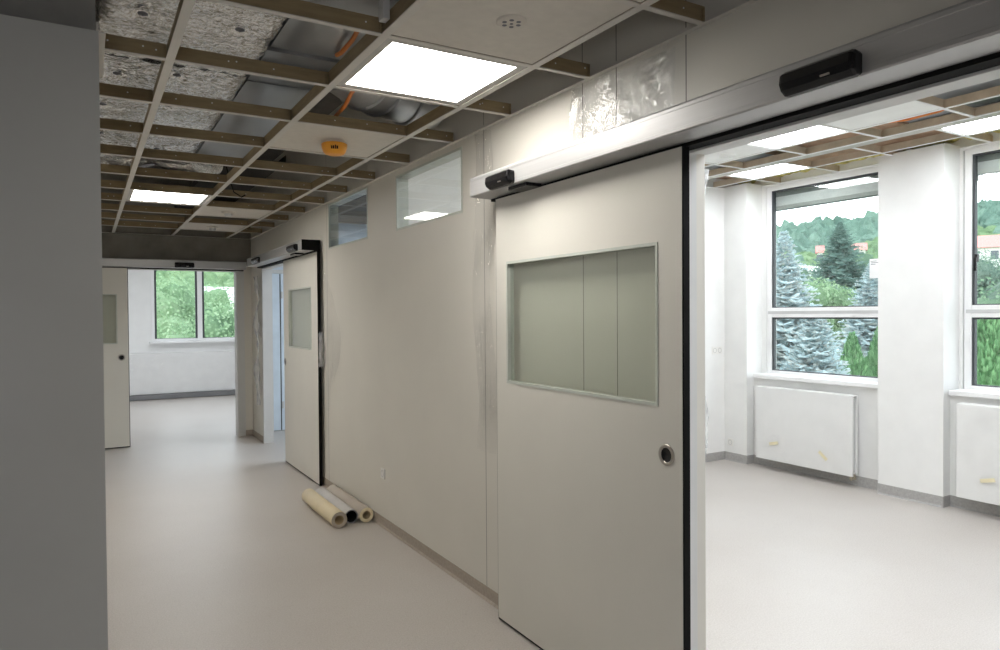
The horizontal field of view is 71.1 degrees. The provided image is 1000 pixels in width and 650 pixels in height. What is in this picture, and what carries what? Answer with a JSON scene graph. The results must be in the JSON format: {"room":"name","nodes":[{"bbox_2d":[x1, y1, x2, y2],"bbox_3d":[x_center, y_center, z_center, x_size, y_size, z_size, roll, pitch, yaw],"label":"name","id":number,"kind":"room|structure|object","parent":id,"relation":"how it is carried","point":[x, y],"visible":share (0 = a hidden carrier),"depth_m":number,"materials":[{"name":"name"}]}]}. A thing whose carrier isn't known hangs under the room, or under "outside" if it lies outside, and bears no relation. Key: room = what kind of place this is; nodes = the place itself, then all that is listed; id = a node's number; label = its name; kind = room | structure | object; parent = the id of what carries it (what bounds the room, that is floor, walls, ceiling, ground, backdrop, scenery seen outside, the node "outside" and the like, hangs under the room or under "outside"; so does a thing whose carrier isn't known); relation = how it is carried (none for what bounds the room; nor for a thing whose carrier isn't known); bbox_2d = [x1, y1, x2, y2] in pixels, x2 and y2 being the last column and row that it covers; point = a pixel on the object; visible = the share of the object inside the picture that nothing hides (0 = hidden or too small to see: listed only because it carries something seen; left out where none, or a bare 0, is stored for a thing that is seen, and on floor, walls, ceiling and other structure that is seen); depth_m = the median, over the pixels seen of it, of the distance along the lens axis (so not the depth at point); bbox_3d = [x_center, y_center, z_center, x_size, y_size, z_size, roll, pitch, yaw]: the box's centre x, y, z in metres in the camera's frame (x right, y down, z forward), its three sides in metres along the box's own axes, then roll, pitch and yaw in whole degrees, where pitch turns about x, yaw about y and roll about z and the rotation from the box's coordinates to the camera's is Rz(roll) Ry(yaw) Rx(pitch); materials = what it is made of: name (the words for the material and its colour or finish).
{"room":"hospital corridor","nodes":[
{"label":"hospital corridor","id":0,"kind":"room"},
{"bbox_2d":[0,0,95,30],"bbox_3d":[-2.946,-1.361,1.843,3.246,0.750,0.400,-1,1,-31],"label":"wall","id":1,"kind":"structure","parent":0,"point":[74,13],"depth_m":2.44,"materials":[{"name":"paint"}]},
{"bbox_2d":[0,14,107,649],"bbox_3d":[-2.899,0.264,1.813,3.252,2.500,0.530,-1,1,-31],"label":"wall","id":2,"kind":"structure","parent":0,"point":[53,550],"depth_m":2.33,"materials":[{"name":"paint"}]},
{"bbox_2d":[95,0,247,164],"bbox_3d":[-2.296,-1.395,4.195,1.072,0.352,2.327,-1,1,-31],"label":"duct","id":3,"kind":"object","parent":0,"point":[117,70],"visible":0.31,"depth_m":3.77,"materials":[{"name":"metal"}]},
{"bbox_2d":[101,173,252,429],"bbox_3d":[-4.410,-0.199,8.253,2.826,3.250,0.100,-1,1,-31],"label":"wall","id":4,"kind":"structure","parent":0,"point":[139,245],"depth_m":8.45,"materials":[{"name":"paint"}]},
{"bbox_2d":[102,258,246,270],"bbox_3d":[-4.318,-0.714,8.129,2.606,0.107,0.212,-1,1,-31],"label":"operator","id":5,"kind":"object","parent":4,"relation":"attached to","point":[106,262],"visible":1,"depth_m":8.31,"materials":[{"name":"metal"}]},
{"bbox_2d":[102,267,129,448],"bbox_3d":[-4.861,0.389,7.841,1.250,2.083,0.039,-1,1,-31],"label":"door","id":6,"kind":"structure","parent":5,"relation":"hanging from","point":[114,280],"depth_m":8.09,"materials":[{"name":"laminate"}]},
{"bbox_2d":[128,268,245,436],"bbox_3d":[-3.837,0.367,8.576,1.345,2.100,0.160,-1,1,-31],"label":"door frame","id":7,"kind":"structure","parent":4,"relation":"attached to","point":[239,324],"depth_m":8.85,"materials":[{"name":"white metal"}]},
{"bbox_2d":[174,155,285,208],"bbox_3d":[-2.849,-1.398,7.130,0.520,0.060,3.300,-1,1,-31],"label":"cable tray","id":8,"kind":"object","parent":4,"relation":"attached to","point":[248,172],"visible":0.38,"depth_m":6.79,"materials":[{"name":"metal"}]},
{"bbox_2d":[246,430,252,435],"bbox_3d":[-3.225,1.373,8.905,0.166,0.070,0.016,-1,1,-31],"label":"baseboard","id":9,"kind":"structure","parent":4,"relation":"attached to","point":[248,432],"depth_m":8.93,"materials":[{"name":"plastic"}]},
{"bbox_2d":[128,270,234,353],"bbox_3d":[-5.917,-0.269,13.520,8.600,3.250,0.200,-1,1,-31],"label":"wall","id":10,"kind":"structure","parent":0,"point":[139,281],"depth_m":13.00,"materials":[{"name":"white paint"}]},
{"bbox_2d":[129,350,234,395],"bbox_3d":[-5.609,0.926,13.424,3.600,0.859,0.262,-1,1,-31],"label":"wall panel","id":11,"kind":"object","parent":10,"relation":"attached to","point":[204,371],"depth_m":13.08,"materials":[{"name":"paint"}]},
{"bbox_2d":[149,270,234,343],"bbox_3d":[-5.648,-0.531,13.520,2.030,1.730,0.210,-1,1,-31],"label":"window","id":12,"kind":"structure","parent":10,"relation":"in","point":[200,337],"depth_m":13.46,"materials":[{"name":"white plastic"}]},
{"bbox_2d":[147,92,342,169],"bbox_3d":[-1.822,-1.866,5.874,9.300,0.120,18.000,-1,1,-31],"label":"ceiling","id":13,"kind":"structure","parent":0,"point":[330,102],"depth_m":5.88,"materials":[{"name":"concrete"}]},
{"bbox_2d":[196,0,398,157],"bbox_3d":[-0.993,-1.441,3.464,0.430,0.406,4.600,-1,1,-31],"label":"duct","id":14,"kind":"object","parent":13,"relation":"hanging from","point":[299,43],"visible":0.42,"depth_m":3.34,"materials":[{"name":"metal"}]},
{"bbox_2d":[97,0,286,75],"bbox_3d":[-1.005,-1.377,2.423,0.656,0.353,2.031,-1,1,-31],"label":"duct","id":15,"kind":"object","parent":14,"relation":"attached to","point":[211,26],"visible":0.64,"depth_m":2.85,"materials":[{"name":"metal"}]},
{"bbox_2d":[335,31,359,56],"bbox_3d":[-0.665,-1.228,3.056,0.023,0.040,0.364,-1,1,-28],"label":"cable","id":16,"kind":"object","parent":14,"relation":"hanging from","point":[350,42],"visible":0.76,"depth_m":3.03,"materials":[{"name":"plastic"}]},
{"bbox_2d":[330,88,440,128],"bbox_3d":[-0.619,-1.350,3.856,0.438,0.421,0.814,0,1,34],"label":"duct","id":17,"kind":"object","parent":14,"relation":"attached to","point":[403,112],"visible":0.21,"depth_m":3.79,"materials":[{"name":"metal"}]},
{"bbox_2d":[334,91,354,115],"bbox_3d":[-0.763,-1.213,3.546,0.086,0.206,1.310,-1,1,-27],"label":"cable","id":18,"kind":"object","parent":17,"relation":"hanging from","point":[351,93],"visible":0.27,"depth_m":3.53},
{"bbox_2d":[272,223,366,273],"bbox_3d":[-1.403,-0.250,10.220,4.194,3.250,0.100,-1,1,-31],"label":"wall","id":19,"kind":"structure","parent":0,"point":[348,232],"depth_m":9.74,"materials":[{"name":"paint"}]},
{"bbox_2d":[272,270,284,430],"bbox_3d":[-2.657,0.332,9.394,0.950,2.130,0.054,-1,1,-31],"label":"door","id":20,"kind":"structure","parent":19,"relation":"in","point":[277,277],"depth_m":9.24,"materials":[{"name":"white metal"}]},
{"bbox_2d":[338,194,366,223],"bbox_3d":[-0.333,-1.418,8.283,4.094,0.030,4.300,-1,1,-31],"label":"ceiling","id":21,"kind":"structure","parent":0,"point":[354,211],"depth_m":8.62,"materials":[{"name":"concrete"}]},
{"bbox_2d":[105,395,999,649],"bbox_3d":[-1.799,1.474,5.925,9.300,0.060,18.000,-1,1,-31],"label":"floor","id":22,"kind":"structure","parent":0,"point":[213,542],"depth_m":4.22,"materials":[{"name":"plastic"}]},
{"bbox_2d":[130,390,234,400],"bbox_3d":[-5.460,1.305,13.320,2.900,0.087,0.061,-1,1,-31],"label":"baseboard","id":23,"kind":"structure","parent":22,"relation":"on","point":[225,392],"depth_m":13.01,"materials":[{"name":"grey metal"}]},
{"bbox_2d":[302,488,346,527],"bbox_3d":[-1.353,1.391,5.351,0.115,0.115,0.800,-1,1,-31],"label":"roll","id":24,"kind":"object","parent":22,"relation":"on","point":[323,507],"visible":1,"depth_m":5.19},
{"bbox_2d":[316,487,357,523],"bbox_3d":[-1.284,1.396,5.450,0.102,0.102,0.780,-1,1,-31],"label":"roll","id":25,"kind":"object","parent":22,"relation":"on","point":[352,515],"visible":0.79,"depth_m":5.27,"materials":[{"name":"grey"}]},
{"bbox_2d":[327,485,372,521],"bbox_3d":[-1.189,1.391,5.495,0.108,0.108,0.820,-1,1,-31],"label":"roll","id":26,"kind":"object","parent":22,"relation":"on","point":[365,514],"visible":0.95,"depth_m":5.30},
{"bbox_2d":[408,157,738,453],"bbox_3d":[0.840,-0.207,6.434,4.194,3.250,0.100,-1,1,-31],"label":"wall","id":27,"kind":"structure","parent":0,"point":[435,192],"depth_m":7.15,"materials":[{"name":"white paint"}]},
{"bbox_2d":[712,347,721,353],"bbox_3d":[2.232,0.262,7.200,0.144,0.074,0.011,-1,1,-31],"label":"wall socket","id":28,"kind":"object","parent":27,"relation":"attached to","point":[715,350],"visible":1,"depth_m":7.20,"materials":[{"name":"plastic"}]},
{"bbox_2d":[717,130,944,179],"bbox_3d":[3.737,-1.492,4.788,0.210,0.030,5.660,-1,1,-31],"label":"soffit","id":29,"kind":"structure","parent":27,"relation":"attached to","point":[933,132],"depth_m":5.74,"materials":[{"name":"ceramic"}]},
{"bbox_2d":[709,78,999,167],"bbox_3d":[2.798,-1.587,4.231,1.970,0.050,5.660,-1,1,-31],"label":"soffit","id":30,"kind":"structure","parent":27,"relation":"attached to","point":[996,82],"depth_m":4.85,"materials":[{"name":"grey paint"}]},
{"bbox_2d":[765,121,908,154],"bbox_3d":[2.759,-1.588,5.917,0.320,0.040,1.200,-1,1,-31],"label":"soffit","id":31,"kind":"structure","parent":30,"relation":"attached to","point":[888,125],"depth_m":5.85,"materials":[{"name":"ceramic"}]},
{"bbox_2d":[250,0,966,649],"bbox_3d":[0.000,-0.159,3.659,0.080,3.250,12.300,-1,1,-31],"label":"wall","id":32,"kind":"structure","parent":0,"point":[408,315],"depth_m":3.76,"materials":[{"name":"paint"}]},
{"bbox_2d":[253,276,260,404],"bbox_3d":[-2.948,0.188,8.465,0.067,1.550,0.250,-1,1,-40],"label":"plastic film","id":33,"kind":"object","parent":32,"relation":"attached to","point":[256,324],"visible":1,"depth_m":8.43,"materials":[{"name":"plastic"}]},
{"bbox_2d":[261,263,282,442],"bbox_3d":[-2.473,0.369,7.861,0.116,2.100,1.240,-1,1,-31],"label":"door frame","id":34,"kind":"structure","parent":32,"relation":"attached to","point":[266,273],"depth_m":8.36,"materials":[{"name":"white metal"}]},
{"bbox_2d":[247,239,319,267],"bbox_3d":[-2.308,-0.713,7.237,0.212,0.109,2.426,-1,1,-31],"label":"operator","id":35,"kind":"object","parent":32,"relation":"attached to","point":[301,247],"visible":1,"depth_m":6.79,"materials":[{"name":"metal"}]},
{"bbox_2d":[283,252,322,485],"bbox_3d":[-1.916,0.386,6.753,0.039,2.083,1.235,-1,1,-31],"label":"door","id":36,"kind":"structure","parent":32,"relation":"in","point":[302,371],"depth_m":6.62,"materials":[{"name":"laminate"}]},
{"bbox_2d":[318,331,323,366],"bbox_3d":[-1.579,0.211,6.189,0.045,0.329,0.039,-1,1,-31],"label":"plastic film","id":37,"kind":"object","parent":36,"relation":"attached to","point":[321,348],"visible":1,"depth_m":6.19,"materials":[{"name":"plastic"}]},
{"bbox_2d":[328,186,367,248],"bbox_3d":[-1.202,-0.847,5.671,0.086,0.390,0.980,-1,1,-31],"label":"window","id":38,"kind":"structure","parent":32,"relation":"in","point":[333,233],"depth_m":6.06,"materials":[{"name":"white plastic"}]},
{"bbox_2d":[252,430,497,608],"bbox_3d":[-0.031,1.431,3.659,0.016,0.070,12.300,-1,1,-31],"label":"baseboard","id":39,"kind":"structure","parent":32,"relation":"attached to","point":[461,576],"depth_m":4.28,"materials":[{"name":"plastic"}]},
{"bbox_2d":[381,468,384,479],"bbox_3d":[-0.841,1.066,5.023,0.011,0.074,0.072,-1,1,-31],"label":"wall socket","id":40,"kind":"object","parent":32,"relation":"attached to","point":[382,469],"visible":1,"depth_m":5.01,"materials":[{"name":"plastic"}]},
{"bbox_2d":[96,0,758,238],"bbox_3d":[-2.225,-1.062,4.540,2.826,0.064,8.500,-1,1,-31],"label":"grid","id":41,"kind":"object","parent":32,"relation":"attached to","point":[376,32],"visible":0.76,"depth_m":3.40,"materials":[{"name":"metal"}]},
{"bbox_2d":[100,157,222,173],"bbox_3d":[-3.040,-1.340,5.382,1.734,0.301,0.470,-1,1,-31],"label":"flexible duct","id":42,"kind":"object","parent":41,"relation":"on","point":[191,167],"visible":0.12,"depth_m":5.51,"materials":[{"name":"metal"}]},
{"bbox_2d":[126,190,210,204],"bbox_3d":[-2.743,-1.074,5.789,0.595,0.044,0.595,-1,1,-31],"label":"ceiling light","id":43,"kind":"object","parent":41,"relation":"attached to","point":[133,195],"visible":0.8,"depth_m":5.79,"materials":[{"name":"plastic"}]},
{"bbox_2d":[181,223,244,231],"bbox_3d":[-3.160,-1.085,7.721,0.591,0.015,0.597,-1,1,-31],"label":"tile","id":44,"kind":"structure","parent":41,"relation":"attached to","point":[197,226],"depth_m":7.73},
{"bbox_2d":[206,226,218,230],"bbox_3d":[-3.144,-1.053,7.657,0.124,0.048,0.124,-1,1,-31],"label":"ceiling sensor","id":45,"kind":"object","parent":44,"relation":"attached to","point":[211,228],"visible":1,"depth_m":7.62,"materials":[{"name":"plastic"}]},
{"bbox_2d":[197,207,271,218],"bbox_3d":[-2.524,-1.073,6.645,0.591,0.015,0.597,-1,1,-31],"label":"tile","id":46,"kind":"structure","parent":41,"relation":"attached to","point":[213,211],"depth_m":6.63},
{"bbox_2d":[221,211,234,216],"bbox_3d":[-2.552,-1.040,6.578,0.124,0.048,0.124,-1,1,-31],"label":"ceiling sensor","id":47,"kind":"object","parent":46,"relation":"attached to","point":[226,213],"visible":1,"depth_m":6.55,"materials":[{"name":"plastic"}]},
{"bbox_2d":[226,166,245,197],"bbox_3d":[-2.141,-1.169,5.674,0.052,0.248,0.361,0,1,12],"label":"cable","id":48,"kind":"object","parent":41,"relation":"hanging from","point":[226,166],"visible":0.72,"depth_m":5.66,"materials":[{"name":"rubber"}]},
{"bbox_2d":[270,123,402,157],"bbox_3d":[-0.931,-1.043,3.956,0.591,0.015,0.597,-1,1,-31],"label":"tile","id":49,"kind":"structure","parent":41,"relation":"attached to","point":[305,137],"depth_m":3.91,"materials":[{"name":"tile"}]},
{"bbox_2d":[321,139,346,156],"bbox_3d":[-0.935,-0.997,3.951,0.144,0.076,0.144,-1,1,-13],"label":"smoke detector","id":50,"kind":"object","parent":49,"relation":"attached to","point":[330,147],"visible":1,"depth_m":3.90,"materials":[{"name":"plastic"}]},
{"bbox_2d":[379,0,389,22],"bbox_3d":[-0.392,-1.067,2.371,0.024,0.070,0.040,-1,1,-31],"label":"bracket","id":51,"kind":"object","parent":41,"relation":"attached to","point":[384,5],"visible":1,"depth_m":2.36,"materials":[{"name":"white metal"}]},
{"bbox_2d":[338,38,526,104],"bbox_3d":[-0.294,-1.046,2.881,0.595,0.044,0.595,-1,1,-31],"label":"ceiling light","id":52,"kind":"object","parent":41,"relation":"attached to","point":[396,67],"visible":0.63,"depth_m":2.85,"materials":[{"name":"plastic"}]},
{"bbox_2d":[392,0,631,63],"bbox_3d":[0.024,-1.025,2.343,0.591,0.015,0.597,-1,1,-31],"label":"tile","id":53,"kind":"structure","parent":41,"relation":"attached to","point":[469,25],"depth_m":2.37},
{"bbox_2d":[496,14,526,28],"bbox_3d":[0.038,-1.012,2.342,0.104,0.011,0.104,-1,1,-31],"label":"grille","id":54,"kind":"object","parent":53,"relation":"attached to","point":[510,21],"visible":1,"depth_m":2.33,"materials":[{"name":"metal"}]},
{"bbox_2d":[396,146,462,230],"bbox_3d":[-0.423,-0.819,4.355,0.086,0.369,0.970,-1,1,-31],"label":"window","id":55,"kind":"structure","parent":32,"relation":"in","point":[402,219],"depth_m":4.62,"materials":[{"name":"white plastic"}]},
{"bbox_2d":[705,396,708,459],"bbox_3d":[0.746,0.378,2.573,0.055,0.360,0.017,-1,1,-31],"label":"plastic film","id":56,"kind":"object","parent":32,"relation":"attached to","point":[706,408],"visible":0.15,"depth_m":2.58,"materials":[{"name":"plastic"}]},
{"bbox_2d":[705,169,709,192],"bbox_3d":[0.751,-0.477,2.566,0.050,0.190,0.014,-1,1,-31],"label":"plastic film","id":57,"kind":"object","parent":32,"relation":"attached to","point":[706,170],"visible":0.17,"depth_m":2.57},
{"bbox_2d":[470,0,999,201],"bbox_3d":[0.614,-0.658,2.314,0.212,0.109,2.776,-1,1,-31],"label":"operator","id":58,"kind":"object","parent":32,"relation":"attached to","point":[963,38],"visible":1,"depth_m":1.92,"materials":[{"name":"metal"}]},
{"bbox_2d":[496,146,690,649],"bbox_3d":[0.318,0.428,2.938,0.039,2.083,1.262,-1,1,-31],"label":"door","id":59,"kind":"structure","parent":58,"relation":"hanging from","point":[594,487],"depth_m":2.78,"materials":[{"name":"laminate"}]},
{"bbox_2d":[689,65,999,649],"bbox_3d":[1.012,0.435,1.959,0.098,2.100,1.270,-1,1,-31],"label":"door frame","id":60,"kind":"structure","parent":32,"relation":"attached to","point":[993,73],"depth_m":2.44,"materials":[{"name":"white metal"}]},
{"bbox_2d":[724,183,761,455],"bbox_3d":[2.498,-0.013,7.195,0.230,2.815,0.285,-1,1,-31],"label":"pillar","id":61,"kind":"structure","parent":0,"point":[742,202],"depth_m":7.09,"materials":[{"name":"white paint"}]},
{"bbox_2d":[727,438,732,445],"bbox_3d":[2.371,1.206,7.206,0.011,0.074,0.072,-1,1,-31],"label":"wall socket","id":62,"kind":"object","parent":61,"relation":"attached to","point":[729,441],"visible":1,"depth_m":7.21,"materials":[{"name":"plastic"}]},
{"bbox_2d":[705,86,999,495],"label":"wall","id":63,"kind":"structure","parent":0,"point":[867,398],"depth_m":5.61,"materials":[{"name":"white paint"}]},
{"bbox_2d":[705,145,770,163],"bbox_3d":[1.842,-1.388,5.669,0.360,0.015,0.601,-1,1,-31],"label":"tile","id":64,"kind":"structure","parent":63,"relation":"attached to","point":[745,150],"depth_m":5.61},
{"bbox_2d":[718,153,736,157],"bbox_3d":[1.845,-1.371,5.680,0.150,0.020,0.150,-1,1,-31],"label":"round vent","id":65,"kind":"object","parent":64,"relation":"attached to","point":[724,155],"visible":1,"depth_m":5.64,"materials":[{"name":"white tile"}]},
{"bbox_2d":[730,163,807,178],"bbox_3d":[2.437,-1.418,6.364,0.360,0.044,0.601,-1,1,-31],"label":"ceiling light","id":66,"kind":"object","parent":63,"relation":"attached to","point":[780,168],"visible":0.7,"depth_m":6.38,"materials":[{"name":"plastic"}]},
{"bbox_2d":[750,126,845,148],"bbox_3d":[2.160,-1.398,5.131,0.360,0.044,0.601,-1,1,-31],"label":"ceiling light","id":67,"kind":"object","parent":63,"relation":"attached to","point":[816,132],"visible":0.4,"depth_m":5.14,"materials":[{"name":"plastic"}]},
{"bbox_2d":[756,385,856,480],"bbox_3d":[2.825,0.969,6.484,0.154,0.744,1.022,-1,1,-31],"label":"radiator","id":68,"kind":"object","parent":63,"relation":"attached to","point":[817,430],"visible":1,"depth_m":6.38,"materials":[{"name":"metal"}]},
{"bbox_2d":[760,385,856,396],"bbox_3d":[2.810,0.607,6.471,0.064,0.010,1.002,-1,1,-31],"label":"grille","id":69,"kind":"object","parent":68,"relation":"attached to","point":[762,388],"depth_m":6.44,"materials":[{"name":"metal"}]},
{"bbox_2d":[753,167,877,388],"bbox_3d":[3.006,-0.434,6.509,0.336,1.928,1.325,-1,1,-31],"label":"window","id":70,"kind":"structure","parent":63,"relation":"attached to","point":[861,184],"depth_m":6.68,"materials":[{"name":"white plastic"}]},
{"bbox_2d":[870,259,877,277],"bbox_3d":[3.286,-0.494,6.125,0.002,0.170,0.110,-1,1,-31],"label":"paper notice","id":71,"kind":"object","parent":70,"relation":"attached to","point":[873,262],"visible":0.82,"depth_m":6.14,"materials":[{"name":"grey"}]},
{"bbox_2d":[705,451,999,516],"bbox_3d":[1.781,1.397,4.592,3.894,0.085,4.060,-1,1,-31],"label":"baseboard","id":72,"kind":"structure","parent":63,"relation":"attached to","point":[906,494],"depth_m":5.97,"materials":[{"name":"plastic"}]},
{"bbox_2d":[737,130,999,183],"bbox_3d":[3.458,-1.468,5.588,0.165,0.067,4.120,-1,1,-31],"label":"strip","id":73,"kind":"object","parent":63,"relation":"on","point":[995,131],"visible":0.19,"depth_m":6.14,"materials":[{"name":"brown"}]},
{"bbox_2d":[824,102,937,129],"bbox_3d":[2.479,-1.376,4.594,0.360,0.015,0.601,-1,1,-31],"label":"tile","id":74,"kind":"structure","parent":63,"relation":"attached to","point":[907,109],"depth_m":4.59,"materials":[{"name":"tile"}]},
{"bbox_2d":[891,110,943,122],"bbox_3d":[2.766,-1.427,4.747,0.028,0.082,0.646,-1,1,-45],"label":"cable","id":75,"kind":"object","parent":63,"relation":"on","point":[915,117],"visible":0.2,"depth_m":4.70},
{"bbox_2d":[941,116,999,134],"bbox_3d":[3.392,-1.400,4.751,0.360,0.044,0.601,-1,1,-31],"label":"ceiling light","id":76,"kind":"object","parent":63,"relation":"attached to","point":[991,123],"visible":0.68,"depth_m":4.88,"materials":[{"name":"plastic"}]},
{"bbox_2d":[949,144,999,399],"bbox_3d":[3.952,-0.416,4.911,0.336,1.928,1.350,-1,1,-31],"label":"window","id":77,"kind":"structure","parent":63,"relation":"attached to","point":[983,163],"depth_m":5.44,"materials":[{"name":"white plastic"}]},
{"bbox_2d":[957,402,999,505],"bbox_3d":[3.785,0.968,4.862,0.154,0.754,1.102,-1,1,-31],"label":"radiator","id":78,"kind":"object","parent":63,"relation":"attached to","point":[978,425],"visible":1,"depth_m":5.17,"materials":[{"name":"metal"}]},
{"bbox_2d":[960,402,999,406],"bbox_3d":[3.770,0.600,4.849,0.064,0.010,1.082,-1,1,-31],"label":"grille","id":79,"kind":"object","parent":78,"relation":"attached to","point":[962,404],"depth_m":5.20,"materials":[{"name":"metal"}]},
{"bbox_2d":[878,143,959,496],"bbox_3d":[3.391,0.004,5.687,0.230,2.815,0.520,-1,1,-31],"label":"pillar","id":80,"kind":"structure","parent":0,"point":[919,188],"depth_m":5.57,"materials":[{"name":"white paint"}]},
{"label":"outside","id":81,"kind":"structure","parent":0,"visible":0},
{"bbox_3d":[15.555,-29.861,208.654,591.798,63.559,488.238,-1,1,-31],"label":"ground","id":82,"kind":"structure","parent":81,"visible":0},
{"bbox_2d":[191,281,233,312],"bbox_3d":[-16.100,1.575,39.953,5.283,8.137,5.425,-1,1,-37],"label":"leafy tree","id":83,"kind":"object","parent":82,"relation":"on","point":[214,293],"visible":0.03,"depth_m":39.52,"materials":[{"name":"green plant"}]},
{"bbox_2d":[204,287,233,310],"bbox_3d":[-28.951,-0.448,74.578,6.000,7.190,6.000,-1,1,-36],"label":"house","id":84,"kind":"structure","parent":82,"relation":"on","point":[230,289],"depth_m":73.36,"materials":[{"name":"paint"}]},
{"bbox_2d":[206,296,233,315],"bbox_3d":[-14.238,2.144,32.001,5.790,6.987,6.040,-1,1,-41],"label":"leafy tree","id":85,"kind":"object","parent":82,"relation":"on","point":[217,296],"visible":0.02,"depth_m":31.48,"materials":[{"name":"green plant"}]},
{"bbox_2d":[156,198,999,292],"bbox_3d":[41.124,-27.375,250.556,333.524,53.405,315.675,-1,1,-31],"label":"forest","id":86,"kind":"object","parent":82,"relation":"on","point":[805,235],"visible":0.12,"depth_m":231.26,"materials":[{"name":"plant"}]},
{"bbox_2d":[776,259,816,284],"bbox_3d":[16.518,0.392,38.620,5.637,8.138,5.650,0,1,3],"label":"leafy tree","id":87,"kind":"object","parent":82,"relation":"on","point":[804,271],"visible":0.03,"depth_m":37.91,"materials":[{"name":"green plant"}]},
{"bbox_2d":[798,265,820,279],"bbox_3d":[20.943,-0.010,47.604,3.000,8.038,4.000,-1,1,-36],"label":"house","id":88,"kind":"structure","parent":82,"relation":"on","point":[808,267],"depth_m":46.66,"materials":[{"name":"paint"}]},
{"bbox_2d":[815,246,824,261],"bbox_3d":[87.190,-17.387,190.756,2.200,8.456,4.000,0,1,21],"label":"house","id":89,"kind":"structure","parent":82,"relation":"on","point":[819,249],"depth_m":189.70,"materials":[{"name":"paint"}]},
{"bbox_2d":[802,277,856,352],"bbox_3d":[11.046,1.585,23.657,2.430,6.399,2.810,0,1,15],"label":"leafy tree","id":90,"kind":"object","parent":82,"relation":"on","point":[829,296],"visible":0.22,"depth_m":23.03,"materials":[{"name":"green plant"}]},
{"bbox_2d":[809,241,877,286],"bbox_3d":[21.291,-0.305,40.943,6.258,9.167,5.684,-1,1,-27],"label":"leafy tree","id":91,"kind":"object","parent":82,"relation":"on","point":[866,257],"visible":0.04,"depth_m":40.16,"materials":[{"name":"green plant"}]},
{"bbox_2d":[852,243,866,252],"bbox_3d":[97.541,-18.356,191.289,5.000,7.993,5.000,0,1,27],"label":"house","id":92,"kind":"structure","parent":82,"relation":"on","point":[864,245],"depth_m":189.58,"materials":[{"name":"paint"}]},
{"bbox_2d":[977,247,999,299],"bbox_3d":[21.729,0.389,31.268,6.932,8.409,6.654,-1,1,-38],"label":"leafy tree","id":93,"kind":"object","parent":82,"relation":"on","point":[982,269],"visible":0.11,"depth_m":30.32,"materials":[{"name":"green plant"}]},
{"bbox_2d":[977,235,999,266],"bbox_3d":[73.851,-8.135,106.844,5.400,11.022,5.000,0,1,32],"label":"house","id":94,"kind":"structure","parent":82,"relation":"on","point":[990,242],"depth_m":105.08,"materials":[{"name":"paint"}]},
{"bbox_2d":[977,250,999,296],"bbox_3d":[32.583,-0.850,48.290,8.870,9.196,8.671,0,1,3],"label":"leafy tree","id":95,"kind":"object","parent":82,"relation":"on","point":[988,265],"visible":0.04,"depth_m":47.27,"materials":[{"name":"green plant"}]},
{"bbox_2d":[980,251,999,269],"bbox_3d":[48.089,-2.412,66.386,8.501,10.193,8.061,0,1,40],"label":"leafy tree","id":96,"kind":"object","parent":82,"relation":"on","point":[984,251],"visible":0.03,"depth_m":68.07,"materials":[{"name":"green plant"}]},
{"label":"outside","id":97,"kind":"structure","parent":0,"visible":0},
{"bbox_3d":[1.314,4.990,13.619,44.000,0.130,38.000,-1,1,-31],"label":"yard","id":98,"kind":"structure","parent":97,"visible":0},
{"bbox_2d":[156,271,230,337],"bbox_3d":[-12.080,1.633,25.854,4.882,7.585,5.376,0,1,19],"label":"leafy tree","id":99,"kind":"object","parent":98,"relation":"on","point":[175,301],"visible":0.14,"depth_m":24.24,"materials":[{"name":"green plant"}]},
{"bbox_2d":[158,300,234,337],"bbox_3d":[-8.384,2.090,20.506,3.982,5.753,4.169,0,1,1],"label":"leafy tree","id":100,"kind":"object","parent":98,"relation":"on","point":[215,325],"visible":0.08,"depth_m":19.99,"materials":[{"name":"green plant"}]},
{"bbox_2d":[776,230,844,369],"bbox_3d":[5.428,1.606,13.150,5.032,6.755,4.610,-1,1,-36],"label":"spruce","id":101,"kind":"object","parent":98,"relation":"on","point":[789,287],"visible":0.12,"depth_m":12.89,"materials":[{"name":"green plant"}]},
{"bbox_2d":[780,302,859,375],"bbox_3d":[3.953,2.385,8.986,3.578,5.346,3.901,-1,1,-37],"label":"spruce","id":102,"kind":"object","parent":98,"relation":"on","point":[808,353],"visible":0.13,"depth_m":8.74,"materials":[{"name":"green plant"}]},
{"bbox_2d":[788,221,874,305],"bbox_3d":[15.045,0.740,30.758,9.533,10.531,9.623,0,1,20],"label":"conifer","id":103,"kind":"object","parent":98,"relation":"on","point":[840,266],"visible":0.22,"depth_m":30.10,"materials":[{"name":"green plant"}]},
{"bbox_2d":[828,262,877,360],"bbox_3d":[9.307,1.755,17.613,5.260,6.734,5.189,-1,1,-36],"label":"spruce","id":104,"kind":"object","parent":98,"relation":"on","point":[864,329],"visible":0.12,"depth_m":17.52,"materials":[{"name":"green plant"}]},
{"bbox_2d":[836,332,871,375],"bbox_3d":[5.455,2.552,10.845,1.564,4.934,1.565,-1,1,-20],"label":"thuja","id":105,"kind":"object","parent":98,"relation":"on","point":[852,351],"visible":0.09,"depth_m":10.71,"materials":[{"name":"green plant"}]},
{"bbox_2d":[863,327,877,376],"bbox_3d":[6.632,2.447,12.147,1.743,5.088,1.724,0,1,40],"label":"thuja","id":106,"kind":"object","parent":98,"relation":"on","point":[872,357],"visible":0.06,"depth_m":12.05,"materials":[{"name":"green plant"}]},
{"bbox_2d":[977,319,999,385],"bbox_3d":[5.748,2.416,8.234,2.673,5.281,2.661,-1,1,-38],"label":"thuja","id":107,"kind":"object","parent":98,"relation":"on","point":[988,330],"visible":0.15,"depth_m":8.02,"materials":[{"name":"green plant"}]},
{"bbox_2d":[977,277,999,352],"bbox_3d":[11.681,1.725,16.492,4.508,6.329,4.236,-1,1,-33],"label":"leafy tree","id":108,"kind":"object","parent":98,"relation":"on","point":[982,300],"visible":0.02,"depth_m":15.66,"materials":[{"name":"green plant"}]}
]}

